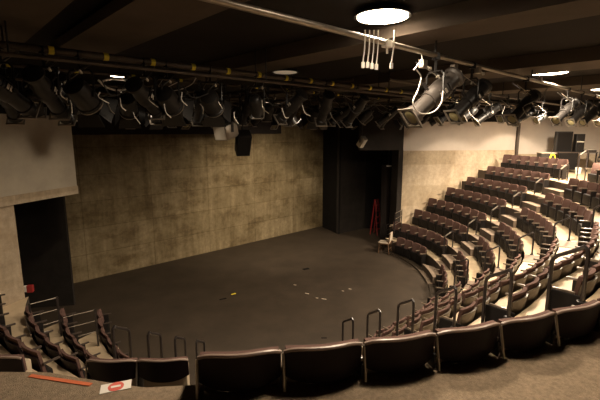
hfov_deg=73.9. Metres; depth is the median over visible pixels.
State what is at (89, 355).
seat
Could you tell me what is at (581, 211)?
seat
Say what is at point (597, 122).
stage light
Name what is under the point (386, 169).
drape
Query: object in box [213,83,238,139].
projector
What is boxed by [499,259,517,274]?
seat
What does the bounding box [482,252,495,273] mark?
seat
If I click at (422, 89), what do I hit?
pipe
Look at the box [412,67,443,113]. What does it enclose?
cable
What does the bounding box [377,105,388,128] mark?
stage light
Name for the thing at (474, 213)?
seat
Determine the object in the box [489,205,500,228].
handrail
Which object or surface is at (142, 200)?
wall
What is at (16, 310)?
tier
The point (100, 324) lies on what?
seat
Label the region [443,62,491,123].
stage light
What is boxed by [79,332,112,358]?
tier
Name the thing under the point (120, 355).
seat
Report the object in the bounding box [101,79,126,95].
cable
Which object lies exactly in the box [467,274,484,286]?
seat
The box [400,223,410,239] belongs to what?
seat
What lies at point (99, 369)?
seat
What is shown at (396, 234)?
seat
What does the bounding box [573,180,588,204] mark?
seat
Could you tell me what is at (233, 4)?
pipe
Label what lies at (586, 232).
seat
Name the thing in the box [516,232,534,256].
handrail
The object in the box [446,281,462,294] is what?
seat
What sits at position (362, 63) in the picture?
cable tail
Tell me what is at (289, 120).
stage light
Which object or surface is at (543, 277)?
seat
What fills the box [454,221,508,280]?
tier
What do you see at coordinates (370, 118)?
stage light
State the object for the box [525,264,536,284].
seat
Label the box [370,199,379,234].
stepladder
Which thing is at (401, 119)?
stage light
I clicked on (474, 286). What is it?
seat
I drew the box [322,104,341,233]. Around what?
wall
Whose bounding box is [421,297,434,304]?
seat
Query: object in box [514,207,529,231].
seat
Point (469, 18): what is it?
ceiling beam
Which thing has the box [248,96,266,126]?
stage light
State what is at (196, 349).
handrail
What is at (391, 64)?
cable tail
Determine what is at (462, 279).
seat
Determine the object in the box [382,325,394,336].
seat
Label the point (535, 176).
seat
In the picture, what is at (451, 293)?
seat
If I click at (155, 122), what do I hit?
stage light
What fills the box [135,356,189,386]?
seat
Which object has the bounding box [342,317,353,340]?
handrail
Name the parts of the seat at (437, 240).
backrest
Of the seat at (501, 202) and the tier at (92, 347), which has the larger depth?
the seat at (501, 202)
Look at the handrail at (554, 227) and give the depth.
9.90 m
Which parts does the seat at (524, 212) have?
backrest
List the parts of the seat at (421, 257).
backrest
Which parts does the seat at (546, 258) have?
backrest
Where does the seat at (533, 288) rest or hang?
on the tier at (562, 231)
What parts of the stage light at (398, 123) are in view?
barn door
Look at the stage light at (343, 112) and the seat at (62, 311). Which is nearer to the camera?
the seat at (62, 311)
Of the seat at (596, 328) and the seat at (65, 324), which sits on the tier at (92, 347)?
the seat at (65, 324)
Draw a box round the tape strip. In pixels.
[28,374,92,385]
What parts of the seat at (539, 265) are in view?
backrest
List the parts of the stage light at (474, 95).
gel frame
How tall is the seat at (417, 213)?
0.716 m
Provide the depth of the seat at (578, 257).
6.51 m
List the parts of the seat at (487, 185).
backrest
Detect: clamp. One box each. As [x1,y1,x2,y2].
[381,39,392,53]
[418,59,431,69]
[450,64,461,71]
[474,66,484,74]
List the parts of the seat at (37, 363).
backrest, armrest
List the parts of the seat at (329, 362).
backrest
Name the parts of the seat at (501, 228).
backrest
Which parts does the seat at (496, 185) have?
backrest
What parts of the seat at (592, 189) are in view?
backrest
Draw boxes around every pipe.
[0,20,553,111]
[0,26,547,109]
[0,62,492,108]
[8,72,404,107]
[96,92,343,107]
[102,97,336,110]
[200,0,599,97]
[219,79,353,96]
[274,89,424,102]
[332,100,416,105]
[388,78,559,105]
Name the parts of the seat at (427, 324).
panel, backrest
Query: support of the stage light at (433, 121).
hanging from the pipe at (7, 65)
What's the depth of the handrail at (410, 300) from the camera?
6.25 m
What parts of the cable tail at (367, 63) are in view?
cord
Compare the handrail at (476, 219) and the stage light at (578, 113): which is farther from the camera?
the handrail at (476, 219)
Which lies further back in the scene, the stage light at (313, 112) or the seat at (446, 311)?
the stage light at (313, 112)
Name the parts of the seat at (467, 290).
backrest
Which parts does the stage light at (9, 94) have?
gel frame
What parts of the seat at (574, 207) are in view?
backrest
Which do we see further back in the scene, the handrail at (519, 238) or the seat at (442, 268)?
the seat at (442, 268)
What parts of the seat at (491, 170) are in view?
backrest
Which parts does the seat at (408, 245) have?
backrest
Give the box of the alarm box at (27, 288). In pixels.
[24,284,33,292]
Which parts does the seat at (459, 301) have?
backrest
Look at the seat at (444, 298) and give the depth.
9.58 m
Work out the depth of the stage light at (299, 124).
12.58 m
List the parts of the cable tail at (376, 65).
cord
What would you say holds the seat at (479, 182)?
on the tier at (562, 231)
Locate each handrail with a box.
[111,325,132,358]
[147,331,162,357]
[174,336,186,356]
[195,339,205,358]
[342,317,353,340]
[366,309,380,337]
[396,299,414,335]
[433,285,457,332]
[443,231,453,254]
[453,258,468,284]
[466,218,477,241]
[481,268,513,322]
[483,246,500,271]
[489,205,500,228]
[512,191,521,207]
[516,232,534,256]
[534,178,544,193]
[545,244,590,310]
[552,217,571,241]
[558,164,568,180]
[576,150,588,179]
[591,205,599,227]
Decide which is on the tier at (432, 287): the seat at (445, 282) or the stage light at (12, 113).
the seat at (445, 282)
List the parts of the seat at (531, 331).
backrest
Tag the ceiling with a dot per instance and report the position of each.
(230, 32)
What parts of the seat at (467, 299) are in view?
backrest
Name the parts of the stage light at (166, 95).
barn door, barn door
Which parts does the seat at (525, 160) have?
backrest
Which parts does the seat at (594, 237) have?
backrest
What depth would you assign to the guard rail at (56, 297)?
8.03 m
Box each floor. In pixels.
[0,327,599,399]
[31,226,429,384]
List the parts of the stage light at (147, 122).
barn door, barn door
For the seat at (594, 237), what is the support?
on the tier at (562, 231)
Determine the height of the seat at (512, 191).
0.716 m
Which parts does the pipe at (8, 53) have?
hanger rod, hanger rod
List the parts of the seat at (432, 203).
backrest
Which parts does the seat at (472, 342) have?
backrest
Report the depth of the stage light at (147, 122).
9.32 m
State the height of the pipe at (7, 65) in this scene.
0.428 m
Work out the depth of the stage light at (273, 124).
13.90 m
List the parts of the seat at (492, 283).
backrest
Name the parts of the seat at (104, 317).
backrest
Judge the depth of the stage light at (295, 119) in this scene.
14.62 m
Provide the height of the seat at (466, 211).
0.716 m
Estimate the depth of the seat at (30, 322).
7.34 m
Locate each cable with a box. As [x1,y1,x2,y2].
[97,79,125,90]
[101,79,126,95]
[102,78,124,81]
[182,84,217,97]
[263,90,292,105]
[344,96,379,113]
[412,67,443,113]
[523,87,547,117]
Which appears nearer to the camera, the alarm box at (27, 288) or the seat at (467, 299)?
the seat at (467, 299)
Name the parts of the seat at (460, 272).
backrest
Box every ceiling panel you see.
[0,0,72,61]
[50,0,248,53]
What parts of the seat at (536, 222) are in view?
backrest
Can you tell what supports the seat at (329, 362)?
on the tier
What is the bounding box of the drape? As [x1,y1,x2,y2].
[379,150,390,238]
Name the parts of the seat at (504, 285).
backrest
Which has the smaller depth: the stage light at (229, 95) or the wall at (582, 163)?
the stage light at (229, 95)
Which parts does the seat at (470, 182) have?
backrest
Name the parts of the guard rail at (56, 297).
post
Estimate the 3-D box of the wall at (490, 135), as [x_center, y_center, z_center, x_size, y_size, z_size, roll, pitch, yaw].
[7.152,-3.323,17.755,5.351,2.200,0.260,-1,10,-8]
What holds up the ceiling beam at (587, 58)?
attached to the ceiling
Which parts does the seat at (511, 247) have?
backrest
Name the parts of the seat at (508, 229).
backrest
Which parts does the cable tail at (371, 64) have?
cord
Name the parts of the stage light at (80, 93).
barn door, barn door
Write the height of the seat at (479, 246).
0.716 m
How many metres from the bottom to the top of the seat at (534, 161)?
0.716 m
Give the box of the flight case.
[553,131,573,151]
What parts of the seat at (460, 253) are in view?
backrest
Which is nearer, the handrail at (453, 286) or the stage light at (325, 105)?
the handrail at (453, 286)
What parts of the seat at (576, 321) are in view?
backrest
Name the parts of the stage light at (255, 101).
gel frame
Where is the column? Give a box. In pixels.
[336,105,365,233]
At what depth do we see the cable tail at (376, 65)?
4.19 m
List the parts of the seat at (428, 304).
backrest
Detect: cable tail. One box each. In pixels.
[361,30,365,67]
[366,30,369,67]
[370,30,374,68]
[374,30,378,69]
[390,30,394,68]
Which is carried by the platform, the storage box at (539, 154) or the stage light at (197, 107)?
the storage box at (539, 154)
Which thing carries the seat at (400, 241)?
on the tier at (432, 287)
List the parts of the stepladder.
rail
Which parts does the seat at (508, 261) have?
panel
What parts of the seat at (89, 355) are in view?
backrest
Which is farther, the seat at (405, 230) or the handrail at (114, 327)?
the seat at (405, 230)
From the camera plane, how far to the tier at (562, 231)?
10.33 m
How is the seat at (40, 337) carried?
on the tier at (55, 337)
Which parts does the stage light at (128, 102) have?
barn door, barn door, barn door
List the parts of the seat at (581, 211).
backrest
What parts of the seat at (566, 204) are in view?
backrest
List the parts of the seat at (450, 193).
backrest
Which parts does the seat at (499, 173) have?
backrest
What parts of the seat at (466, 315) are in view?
panel, backrest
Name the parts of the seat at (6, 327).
backrest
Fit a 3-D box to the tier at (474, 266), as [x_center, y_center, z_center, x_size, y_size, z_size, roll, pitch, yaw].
[3.774,2.645,11.965,3.643,1.010,12.770,4,10,19]
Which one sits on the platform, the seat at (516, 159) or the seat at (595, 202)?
the seat at (516, 159)
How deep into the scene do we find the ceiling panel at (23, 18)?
4.03 m
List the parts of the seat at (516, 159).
backrest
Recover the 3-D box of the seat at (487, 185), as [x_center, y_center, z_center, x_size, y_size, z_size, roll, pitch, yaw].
[7.698,-0.479,16.457,0.341,0.716,0.508,-3,10,-14]
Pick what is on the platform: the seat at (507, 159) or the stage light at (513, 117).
the seat at (507, 159)
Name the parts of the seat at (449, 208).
backrest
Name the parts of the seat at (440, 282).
backrest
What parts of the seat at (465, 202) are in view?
backrest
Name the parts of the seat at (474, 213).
backrest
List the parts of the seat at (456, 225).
backrest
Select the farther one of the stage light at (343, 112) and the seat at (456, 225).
the seat at (456, 225)
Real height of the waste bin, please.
0.260 m
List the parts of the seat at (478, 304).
backrest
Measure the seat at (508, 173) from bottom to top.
0.716 m
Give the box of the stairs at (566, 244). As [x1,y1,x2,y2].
[438,229,599,300]
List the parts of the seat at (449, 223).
backrest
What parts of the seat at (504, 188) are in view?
backrest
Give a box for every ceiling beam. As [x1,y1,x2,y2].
[97,0,599,96]
[219,46,599,100]
[311,75,599,104]
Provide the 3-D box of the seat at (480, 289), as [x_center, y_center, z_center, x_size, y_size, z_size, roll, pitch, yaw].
[3.521,1.989,7.879,0.466,0.716,0.341,-8,13,-40]
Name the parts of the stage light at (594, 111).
gel frame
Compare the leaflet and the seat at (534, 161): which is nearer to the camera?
the leaflet
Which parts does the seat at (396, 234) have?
backrest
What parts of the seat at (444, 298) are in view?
backrest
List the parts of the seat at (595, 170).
backrest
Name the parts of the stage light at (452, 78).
gel frame, shutter handle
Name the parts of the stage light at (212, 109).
barn door, barn door, barn door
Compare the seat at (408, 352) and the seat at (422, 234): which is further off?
the seat at (422, 234)
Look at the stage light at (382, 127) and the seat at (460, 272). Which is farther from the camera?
the stage light at (382, 127)
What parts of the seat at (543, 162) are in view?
backrest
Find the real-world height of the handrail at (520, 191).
1.093 m
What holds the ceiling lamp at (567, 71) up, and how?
attached to the ceiling
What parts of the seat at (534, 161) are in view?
backrest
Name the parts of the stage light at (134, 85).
gel frame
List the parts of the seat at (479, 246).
backrest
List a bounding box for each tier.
[0,344,36,371]
[3,297,76,376]
[30,323,87,369]
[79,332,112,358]
[382,249,445,297]
[385,237,466,287]
[390,224,491,292]
[451,214,540,319]
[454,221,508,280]
[461,181,599,316]
[468,202,596,325]
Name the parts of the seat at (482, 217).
backrest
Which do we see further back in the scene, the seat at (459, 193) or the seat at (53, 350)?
the seat at (459, 193)
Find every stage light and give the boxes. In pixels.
[0,47,41,118]
[0,64,25,124]
[20,64,46,118]
[21,46,70,119]
[50,67,75,125]
[63,50,118,126]
[71,104,82,121]
[115,73,144,128]
[125,58,165,119]
[145,112,163,128]
[148,76,162,124]
[155,61,193,125]
[171,78,187,116]
[181,117,191,128]
[183,90,195,122]
[191,80,203,126]
[199,66,231,126]
[204,82,230,122]
[226,94,240,129]
[235,85,251,125]
[247,72,264,118]
[247,114,253,125]
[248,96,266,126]
[261,87,275,121]
[270,102,278,129]
[273,77,308,124]
[283,91,298,126]
[292,111,301,125]
[294,99,311,128]
[300,91,320,128]
[314,81,334,126]
[316,108,333,129]
[327,94,351,126]
[337,102,348,127]
[340,85,369,127]
[356,103,375,123]
[363,104,375,124]
[375,98,397,126]
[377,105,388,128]
[392,106,405,129]
[397,52,463,127]
[399,102,412,129]
[421,114,430,123]
[428,103,442,126]
[433,88,461,125]
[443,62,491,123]
[462,103,479,121]
[471,93,501,126]
[495,96,513,122]
[503,76,541,125]
[512,107,535,126]
[532,101,546,124]
[548,87,580,125]
[564,91,593,126]
[577,94,599,126]
[592,118,599,126]
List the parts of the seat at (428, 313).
backrest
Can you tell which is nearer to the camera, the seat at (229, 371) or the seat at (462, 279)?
the seat at (229, 371)
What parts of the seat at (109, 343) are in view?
backrest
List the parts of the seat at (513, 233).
backrest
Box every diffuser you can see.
[274,70,296,73]
[357,9,407,23]
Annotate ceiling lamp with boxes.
[109,62,129,76]
[272,68,297,73]
[354,4,411,24]
[535,71,569,74]
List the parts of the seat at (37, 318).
backrest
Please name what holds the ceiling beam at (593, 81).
attached to the ceiling
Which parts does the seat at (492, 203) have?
backrest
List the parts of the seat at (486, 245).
backrest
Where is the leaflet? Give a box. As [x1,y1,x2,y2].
[99,379,131,394]
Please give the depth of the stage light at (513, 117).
7.33 m
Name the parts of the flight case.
panel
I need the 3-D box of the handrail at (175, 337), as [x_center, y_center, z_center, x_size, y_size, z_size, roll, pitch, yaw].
[-2.138,2.894,7.173,0.100,1.113,0.430,2,10,12]
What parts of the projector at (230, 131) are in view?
drop arm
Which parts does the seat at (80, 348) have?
backrest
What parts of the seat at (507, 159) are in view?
backrest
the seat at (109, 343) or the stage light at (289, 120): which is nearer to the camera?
the seat at (109, 343)
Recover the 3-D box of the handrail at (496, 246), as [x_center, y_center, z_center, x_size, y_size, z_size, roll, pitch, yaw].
[5.239,1.755,10.914,0.430,1.103,0.100,6,11,30]
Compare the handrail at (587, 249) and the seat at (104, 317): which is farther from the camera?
the seat at (104, 317)
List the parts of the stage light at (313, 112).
barn door, barn door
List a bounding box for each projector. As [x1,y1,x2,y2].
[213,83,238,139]
[356,110,367,147]
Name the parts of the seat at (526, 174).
backrest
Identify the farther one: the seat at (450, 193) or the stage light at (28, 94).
the seat at (450, 193)
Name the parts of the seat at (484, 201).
backrest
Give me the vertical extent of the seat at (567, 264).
0.716 m
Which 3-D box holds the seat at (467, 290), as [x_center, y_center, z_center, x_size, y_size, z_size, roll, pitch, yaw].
[3.618,2.295,8.925,0.341,0.716,0.466,9,14,44]
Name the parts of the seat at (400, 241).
backrest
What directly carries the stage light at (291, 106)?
hanging from the pipe at (51, 50)
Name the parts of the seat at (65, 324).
backrest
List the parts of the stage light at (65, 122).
gel frame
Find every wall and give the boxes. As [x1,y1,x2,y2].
[0,66,76,196]
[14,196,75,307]
[65,102,322,282]
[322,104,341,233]
[358,101,514,223]
[364,150,391,228]
[403,99,519,150]
[518,100,599,153]
[518,154,599,169]
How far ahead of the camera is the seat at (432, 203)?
17.65 m
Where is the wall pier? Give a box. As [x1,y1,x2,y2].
[0,205,24,306]
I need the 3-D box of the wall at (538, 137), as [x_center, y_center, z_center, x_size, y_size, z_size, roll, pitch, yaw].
[14.330,-3.222,17.694,9.046,2.380,0.260,1,10,6]
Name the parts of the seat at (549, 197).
backrest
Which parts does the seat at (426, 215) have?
backrest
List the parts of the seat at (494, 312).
armrest, panel, backrest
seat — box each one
[0,294,4,313]
[0,312,8,325]
[0,323,15,351]
[0,354,31,371]
[4,330,25,353]
[19,342,59,372]
[24,306,43,326]
[27,315,46,344]
[34,326,52,356]
[44,337,63,367]
[60,308,75,322]
[60,349,84,378]
[61,318,76,344]
[65,327,81,352]
[73,338,88,363]
[85,349,100,359]
[85,357,137,385]
[96,309,111,331]
[97,317,111,342]
[100,327,111,353]
[107,337,120,358]
[117,348,128,358]
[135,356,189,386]
[195,346,281,399]
[279,339,362,391]
[356,330,435,381]
[368,326,389,336]
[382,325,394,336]
[383,316,406,330]
[389,221,400,237]
[392,324,406,335]
[393,237,405,256]
[399,314,421,330]
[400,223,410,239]
[402,240,412,259]
[404,315,436,334]
[406,311,419,328]
[408,226,418,242]
[409,305,433,320]
[410,209,422,226]
[410,243,420,262]
[415,300,431,310]
[416,228,427,245]
[417,246,426,266]
[420,211,430,229]
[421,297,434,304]
[423,304,450,328]
[424,198,437,213]
[424,231,435,251]
[427,320,500,370]
[428,214,438,232]
[431,234,441,254]
[431,293,449,303]
[434,264,445,289]
[435,200,445,215]
[435,216,446,235]
[436,270,447,286]
[436,277,447,298]
[437,237,447,256]
[437,294,461,317]
[437,299,449,310]
[438,289,454,300]
[439,301,476,327]
[442,187,455,202]
[442,219,453,238]
[443,202,454,218]
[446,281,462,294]
[449,222,460,242]
[450,286,471,297]
[451,204,462,221]
[451,250,462,270]
[451,289,477,308]
[453,189,464,204]
[456,225,466,243]
[456,255,466,280]
[456,265,468,287]
[457,260,466,282]
[459,207,470,226]
[459,291,489,321]
[460,280,479,291]
[461,190,472,206]
[464,177,475,191]
[467,209,478,229]
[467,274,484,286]
[469,192,481,211]
[471,236,484,261]
[472,268,489,285]
[472,282,499,304]
[473,178,483,192]
[474,212,486,231]
[477,276,500,287]
[477,282,489,297]
[478,194,489,212]
[478,241,489,267]
[481,179,492,194]
[482,247,493,270]
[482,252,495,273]
[483,166,495,179]
[484,286,527,321]
[486,196,497,216]
[487,279,514,300]
[488,273,507,281]
[489,181,501,196]
[491,310,555,358]
[492,222,505,245]
[493,167,504,181]
[493,199,506,217]
[496,264,513,278]
[497,182,509,201]
[499,226,511,251]
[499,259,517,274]
[499,270,527,291]
[500,154,512,167]
[502,168,513,182]
[503,254,521,273]
[504,230,516,256]
[505,184,518,204]
[505,277,540,310]
[508,235,520,258]
[509,155,521,168]
[510,169,522,184]
[510,240,523,258]
[513,186,526,204]
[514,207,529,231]
[517,268,548,299]
[518,156,530,169]
[519,170,531,189]
[520,258,544,275]
[523,210,535,235]
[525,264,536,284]
[527,156,539,171]
[527,171,540,191]
[527,300,599,345]
[528,253,550,267]
[528,262,562,290]
[529,214,542,237]
[533,248,554,265]
[534,217,547,244]
[536,157,548,172]
[536,173,549,191]
[537,243,556,258]
[538,193,554,216]
[538,221,552,246]
[539,238,558,258]
[542,256,574,279]
[543,225,556,243]
[545,158,558,177]
[548,196,563,220]
[549,267,597,310]
[554,159,568,179]
[554,250,583,273]
[556,199,571,225]
[561,178,578,201]
[563,245,589,266]
[564,202,579,230]
[566,260,599,295]
[571,206,586,235]
[571,298,599,331]
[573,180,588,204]
[574,239,595,257]
[575,234,598,256]
[577,210,592,235]
[578,221,599,251]
[578,230,599,244]
[580,225,599,241]
[582,182,598,208]
[584,257,598,268]
[585,163,599,182]
[591,185,599,212]
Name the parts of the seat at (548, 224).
backrest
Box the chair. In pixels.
[378,231,392,254]
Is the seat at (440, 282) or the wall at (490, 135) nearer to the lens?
the seat at (440, 282)
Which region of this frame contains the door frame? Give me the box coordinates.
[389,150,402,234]
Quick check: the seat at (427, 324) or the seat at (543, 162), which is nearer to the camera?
the seat at (427, 324)
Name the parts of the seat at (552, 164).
backrest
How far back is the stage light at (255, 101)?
6.83 m
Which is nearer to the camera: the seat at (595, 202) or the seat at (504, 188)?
the seat at (595, 202)
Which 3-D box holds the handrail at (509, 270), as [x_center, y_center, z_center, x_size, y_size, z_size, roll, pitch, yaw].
[2.417,1.325,4.921,0.100,1.093,0.430,-5,11,-29]
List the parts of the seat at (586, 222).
backrest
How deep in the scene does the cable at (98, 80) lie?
7.16 m
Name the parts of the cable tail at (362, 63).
cord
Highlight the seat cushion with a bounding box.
[378,240,390,243]
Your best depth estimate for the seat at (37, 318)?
8.03 m
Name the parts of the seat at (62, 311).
backrest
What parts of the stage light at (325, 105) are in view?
gel frame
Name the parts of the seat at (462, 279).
backrest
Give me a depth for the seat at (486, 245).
12.37 m
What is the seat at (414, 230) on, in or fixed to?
on the tier at (431, 257)
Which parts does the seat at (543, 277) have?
backrest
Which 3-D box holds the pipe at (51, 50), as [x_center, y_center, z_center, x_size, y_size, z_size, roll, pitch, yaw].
[3.085,-2.926,10.309,21.000,0.447,0.101,-9,13,-42]
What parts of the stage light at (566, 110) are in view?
gel frame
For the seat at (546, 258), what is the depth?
7.93 m
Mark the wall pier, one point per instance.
(11, 278)
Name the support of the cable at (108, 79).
hanging from the pipe at (7, 65)
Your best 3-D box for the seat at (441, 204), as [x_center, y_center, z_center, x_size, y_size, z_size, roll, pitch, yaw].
[6.034,0.382,17.175,0.341,0.716,0.530,-4,10,-21]
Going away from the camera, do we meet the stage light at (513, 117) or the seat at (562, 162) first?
the stage light at (513, 117)
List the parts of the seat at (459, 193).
backrest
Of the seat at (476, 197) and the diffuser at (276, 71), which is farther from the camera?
the seat at (476, 197)
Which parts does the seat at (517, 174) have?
backrest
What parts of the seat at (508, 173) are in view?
backrest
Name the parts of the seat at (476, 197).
backrest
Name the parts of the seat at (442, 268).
backrest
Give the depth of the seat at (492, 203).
15.06 m
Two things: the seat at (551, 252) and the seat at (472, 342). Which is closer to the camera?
the seat at (472, 342)
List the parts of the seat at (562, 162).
backrest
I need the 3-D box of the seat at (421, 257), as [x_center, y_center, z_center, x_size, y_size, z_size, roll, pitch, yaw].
[4.673,2.159,15.349,0.341,0.716,0.474,-1,10,-8]
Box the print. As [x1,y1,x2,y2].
[108,382,123,390]
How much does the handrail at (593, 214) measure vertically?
1.093 m
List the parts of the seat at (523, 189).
backrest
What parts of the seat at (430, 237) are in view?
backrest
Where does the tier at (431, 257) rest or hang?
on the floor at (271, 306)
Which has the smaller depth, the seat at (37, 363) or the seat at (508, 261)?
the seat at (37, 363)
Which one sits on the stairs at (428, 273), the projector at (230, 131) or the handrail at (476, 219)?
the handrail at (476, 219)
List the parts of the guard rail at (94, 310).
post, post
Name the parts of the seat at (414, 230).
backrest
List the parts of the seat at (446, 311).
backrest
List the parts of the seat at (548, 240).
backrest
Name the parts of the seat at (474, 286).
backrest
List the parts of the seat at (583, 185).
backrest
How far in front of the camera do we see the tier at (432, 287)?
15.36 m
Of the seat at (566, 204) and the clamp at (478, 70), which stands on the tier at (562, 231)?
the seat at (566, 204)
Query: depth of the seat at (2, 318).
6.93 m
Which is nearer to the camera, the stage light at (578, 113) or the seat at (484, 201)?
the stage light at (578, 113)
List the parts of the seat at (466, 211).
backrest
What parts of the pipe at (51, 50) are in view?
hanger rod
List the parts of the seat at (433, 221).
backrest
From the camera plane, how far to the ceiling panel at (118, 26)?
4.37 m
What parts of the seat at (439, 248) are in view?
backrest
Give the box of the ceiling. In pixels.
[5,0,599,103]
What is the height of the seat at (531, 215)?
0.716 m
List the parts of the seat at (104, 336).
backrest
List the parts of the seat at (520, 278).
backrest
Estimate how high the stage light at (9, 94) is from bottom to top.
0.842 m
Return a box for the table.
[552,151,597,171]
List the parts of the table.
modesty panel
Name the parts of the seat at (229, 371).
backrest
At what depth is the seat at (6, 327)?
6.13 m
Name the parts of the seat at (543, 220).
backrest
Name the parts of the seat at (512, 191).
backrest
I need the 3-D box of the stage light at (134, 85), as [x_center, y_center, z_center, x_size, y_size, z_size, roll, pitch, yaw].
[-2.161,-1.551,5.603,0.304,0.823,0.794,1,10,5]
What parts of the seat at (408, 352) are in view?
backrest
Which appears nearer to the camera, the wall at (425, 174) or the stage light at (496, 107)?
the stage light at (496, 107)
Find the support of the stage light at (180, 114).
hanging from the pipe at (7, 65)
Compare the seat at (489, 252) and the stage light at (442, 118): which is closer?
the stage light at (442, 118)
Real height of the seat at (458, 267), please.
0.716 m
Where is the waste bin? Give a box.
[575,167,581,173]
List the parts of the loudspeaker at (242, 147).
drop arm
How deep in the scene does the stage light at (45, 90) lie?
4.68 m
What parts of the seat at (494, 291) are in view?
backrest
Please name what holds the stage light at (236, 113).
hanging from the pipe at (16, 79)
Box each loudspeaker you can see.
[234,84,251,155]
[572,134,585,151]
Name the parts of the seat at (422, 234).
backrest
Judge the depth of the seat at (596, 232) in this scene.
7.91 m
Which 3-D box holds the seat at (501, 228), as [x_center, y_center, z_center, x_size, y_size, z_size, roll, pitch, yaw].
[6.497,1.105,12.988,0.341,0.716,0.556,1,10,8]
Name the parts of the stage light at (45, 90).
gel frame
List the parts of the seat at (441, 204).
backrest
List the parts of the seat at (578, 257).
backrest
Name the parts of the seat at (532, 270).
backrest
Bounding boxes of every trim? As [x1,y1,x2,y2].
[0,186,78,206]
[515,123,520,154]
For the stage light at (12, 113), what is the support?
hanging from the pipe at (7, 65)
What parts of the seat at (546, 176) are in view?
backrest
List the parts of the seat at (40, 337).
backrest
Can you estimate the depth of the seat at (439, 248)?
14.74 m
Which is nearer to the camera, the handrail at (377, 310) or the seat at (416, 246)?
the handrail at (377, 310)
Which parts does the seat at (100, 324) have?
backrest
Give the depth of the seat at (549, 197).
12.78 m
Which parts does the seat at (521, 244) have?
backrest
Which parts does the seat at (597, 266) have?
armrest, backrest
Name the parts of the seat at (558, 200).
backrest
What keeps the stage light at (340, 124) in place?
hanging from the pipe at (16, 79)
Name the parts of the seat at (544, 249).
panel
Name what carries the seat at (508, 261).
on the tier at (503, 256)
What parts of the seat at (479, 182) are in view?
backrest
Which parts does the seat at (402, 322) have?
backrest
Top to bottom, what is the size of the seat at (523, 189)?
0.716 m
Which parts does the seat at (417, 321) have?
backrest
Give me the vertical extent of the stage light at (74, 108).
0.792 m
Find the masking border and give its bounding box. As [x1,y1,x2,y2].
[69,89,280,134]
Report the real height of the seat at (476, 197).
0.716 m
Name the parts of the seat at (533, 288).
backrest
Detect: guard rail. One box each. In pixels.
[28,296,61,336]
[61,309,98,345]
[394,210,401,232]
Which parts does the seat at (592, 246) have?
backrest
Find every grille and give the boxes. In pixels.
[213,127,226,139]
[238,137,250,155]
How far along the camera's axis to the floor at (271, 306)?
12.68 m
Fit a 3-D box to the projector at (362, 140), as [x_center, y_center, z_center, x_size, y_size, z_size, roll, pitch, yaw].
[2.563,-2.981,16.398,0.256,1.682,0.470,-7,12,-34]
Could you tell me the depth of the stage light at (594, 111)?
10.87 m
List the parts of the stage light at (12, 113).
gel frame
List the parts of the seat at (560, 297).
armrest, panel, backrest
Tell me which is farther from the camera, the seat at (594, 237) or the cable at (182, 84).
the seat at (594, 237)
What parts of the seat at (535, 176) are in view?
backrest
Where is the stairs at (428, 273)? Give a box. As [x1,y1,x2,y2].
[417,188,563,284]
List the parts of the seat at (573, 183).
backrest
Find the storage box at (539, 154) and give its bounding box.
[536,152,556,157]
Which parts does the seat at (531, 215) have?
backrest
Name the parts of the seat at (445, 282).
backrest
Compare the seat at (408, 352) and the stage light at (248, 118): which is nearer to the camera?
the seat at (408, 352)
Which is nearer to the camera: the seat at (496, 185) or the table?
the seat at (496, 185)
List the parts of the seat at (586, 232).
panel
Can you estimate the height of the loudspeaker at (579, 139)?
0.740 m
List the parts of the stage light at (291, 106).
gel frame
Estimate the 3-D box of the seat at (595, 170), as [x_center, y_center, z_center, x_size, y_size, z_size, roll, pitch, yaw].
[9.397,-0.818,12.725,0.341,0.716,0.556,1,10,6]
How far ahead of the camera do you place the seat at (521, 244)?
10.66 m
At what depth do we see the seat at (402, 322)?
8.38 m
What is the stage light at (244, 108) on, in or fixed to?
hanging from the pipe at (7, 65)
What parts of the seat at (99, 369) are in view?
backrest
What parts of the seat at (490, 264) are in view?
backrest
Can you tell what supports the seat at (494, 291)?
on the tier at (527, 240)
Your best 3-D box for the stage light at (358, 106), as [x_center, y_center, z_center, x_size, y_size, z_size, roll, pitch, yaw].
[1.212,-2.041,8.713,0.296,0.916,0.689,-9,14,-43]
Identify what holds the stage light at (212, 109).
hanging from the pipe at (51, 50)
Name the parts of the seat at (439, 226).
backrest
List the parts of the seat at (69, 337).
backrest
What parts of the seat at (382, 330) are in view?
backrest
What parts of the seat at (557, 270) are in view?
backrest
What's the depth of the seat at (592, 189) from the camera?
11.61 m
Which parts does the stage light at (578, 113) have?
gel frame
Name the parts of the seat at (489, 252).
backrest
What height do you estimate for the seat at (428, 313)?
0.716 m
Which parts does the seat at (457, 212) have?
backrest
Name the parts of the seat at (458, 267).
backrest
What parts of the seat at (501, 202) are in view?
backrest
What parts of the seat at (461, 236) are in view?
backrest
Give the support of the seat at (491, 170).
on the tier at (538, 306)
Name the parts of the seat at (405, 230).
backrest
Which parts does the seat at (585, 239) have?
backrest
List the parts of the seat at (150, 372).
backrest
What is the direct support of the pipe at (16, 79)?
hanging from the ceiling
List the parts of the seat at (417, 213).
backrest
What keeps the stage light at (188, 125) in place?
hanging from the pipe at (96, 92)
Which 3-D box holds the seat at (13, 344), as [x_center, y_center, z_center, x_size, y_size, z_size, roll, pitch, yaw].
[-4.197,2.313,6.005,0.530,0.716,0.341,7,12,36]
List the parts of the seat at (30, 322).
backrest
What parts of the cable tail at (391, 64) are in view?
cord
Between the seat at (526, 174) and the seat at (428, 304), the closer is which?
the seat at (428, 304)
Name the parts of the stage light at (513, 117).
gel frame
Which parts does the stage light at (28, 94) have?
gel frame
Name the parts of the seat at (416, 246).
backrest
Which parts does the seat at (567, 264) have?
backrest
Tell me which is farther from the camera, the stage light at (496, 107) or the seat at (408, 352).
the stage light at (496, 107)
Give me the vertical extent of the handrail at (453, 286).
1.093 m
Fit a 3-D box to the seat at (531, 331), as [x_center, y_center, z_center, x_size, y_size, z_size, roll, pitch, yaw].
[1.733,1.253,3.217,0.564,0.792,0.309,-3,10,-18]

